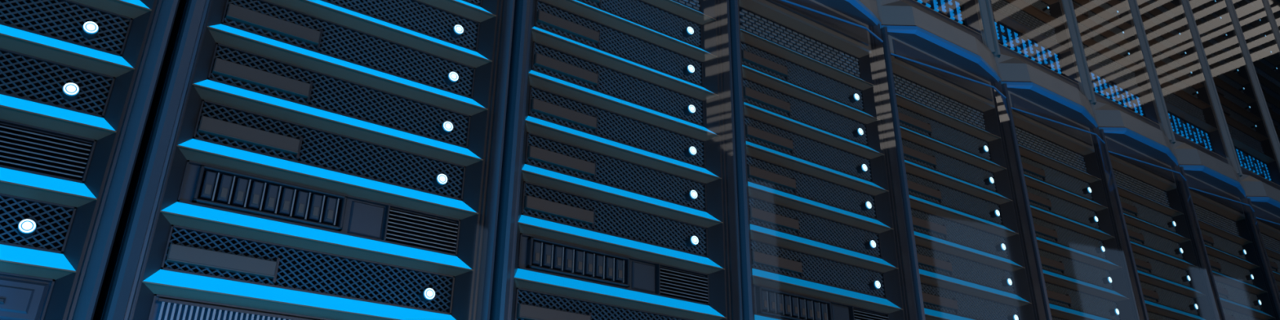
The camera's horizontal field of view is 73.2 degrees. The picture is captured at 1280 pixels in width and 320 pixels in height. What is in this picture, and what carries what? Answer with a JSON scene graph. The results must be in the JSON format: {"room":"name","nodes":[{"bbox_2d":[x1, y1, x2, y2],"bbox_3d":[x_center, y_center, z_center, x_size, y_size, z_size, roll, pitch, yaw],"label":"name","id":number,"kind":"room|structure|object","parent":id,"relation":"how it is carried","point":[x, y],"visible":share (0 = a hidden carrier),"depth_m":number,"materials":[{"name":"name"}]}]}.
{"room":"server room","nodes":[
{"label":"server room","id":0,"kind":"room"},
{"bbox_3d":[4.488,1.881,1.924,16.550,0.071,5.921,16,-29,-31],"label":"floor","id":1,"kind":"structure","parent":0,"visible":0},
{"bbox_2d":[0,0,179,319],"bbox_3d":[-1.252,-0.784,1.888,0.598,4.672,1.010,16,-29,-31],"label":"rack","id":2,"kind":"object","parent":1,"relation":"on","point":[79,78],"visible":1,"depth_m":1.29,"materials":[{"name":"grey metal"}]},
{"bbox_2d":[93,0,515,319],"bbox_3d":[-0.758,-0.640,2.196,0.598,4.672,1.010,16,-29,-31],"label":"rack","id":3,"kind":"object","parent":1,"relation":"on","point":[296,159],"visible":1,"depth_m":1.52,"materials":[{"name":"grey metal"}]},
{"bbox_2d":[489,0,742,319],"bbox_3d":[-0.264,-0.497,2.504,0.598,4.672,1.010,16,-29,-31],"label":"rack","id":4,"kind":"object","parent":1,"relation":"on","point":[618,200],"visible":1,"depth_m":1.90,"materials":[{"name":"grey metal"}]},
{"bbox_2d":[728,0,917,319],"bbox_3d":[0.231,-0.353,2.813,0.598,4.672,1.010,16,-29,-31],"label":"rack","id":5,"kind":"object","parent":1,"relation":"on","point":[823,233],"visible":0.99,"depth_m":2.28,"materials":[{"name":"grey metal"}]},
{"bbox_2d":[875,0,1046,319],"bbox_3d":[0.725,-0.209,3.121,0.598,4.672,1.010,16,-29,-31],"label":"rack","id":6,"kind":"object","parent":1,"relation":"on","point":[971,255],"visible":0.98,"depth_m":2.65,"materials":[{"name":"grey metal"}]},
{"bbox_2d":[985,0,1144,319],"bbox_3d":[1.219,-0.065,3.429,0.598,4.672,1.010,16,-29,-31],"label":"rack","id":7,"kind":"object","parent":1,"relation":"on","point":[1083,265],"visible":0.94,"depth_m":3.01,"materials":[{"name":"grey metal"}]},
{"bbox_2d":[1067,0,1222,319],"bbox_3d":[1.713,0.079,3.737,0.598,4.672,1.010,16,-29,-31],"label":"rack","id":8,"kind":"object","parent":1,"relation":"on","point":[1172,278],"visible":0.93,"depth_m":3.37,"materials":[{"name":"grey metal"}]},
{"bbox_2d":[1133,0,1279,319],"bbox_3d":[2.207,0.223,4.046,0.598,4.672,1.010,16,-29,-31],"label":"rack","id":9,"kind":"object","parent":1,"relation":"on","point":[1243,286],"visible":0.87,"depth_m":3.74,"materials":[{"name":"grey metal"}]},
{"bbox_2d":[1186,0,1279,303],"bbox_3d":[2.701,0.366,4.354,0.598,4.672,1.010,16,-29,-31],"label":"rack","id":10,"kind":"object","parent":1,"relation":"on","point":[1249,129],"visible":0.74,"depth_m":4.29,"materials":[{"name":"grey metal"}]},
{"bbox_2d":[1230,0,1279,149],"bbox_3d":[3.196,0.510,4.662,0.598,4.672,1.010,16,-29,-31],"label":"rack","id":11,"kind":"object","parent":1,"relation":"on","point":[1257,27],"visible":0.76,"depth_m":4.83,"materials":[{"name":"grey metal"}]},
{"bbox_2d":[1266,0,1279,36],"bbox_3d":[3.690,0.654,4.970,0.598,4.672,1.010,16,-29,-31],"label":"rack","id":12,"kind":"object","parent":1,"relation":"on","point":[1273,5],"visible":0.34,"depth_m":5.25,"materials":[{"name":"grey metal"}]}
]}

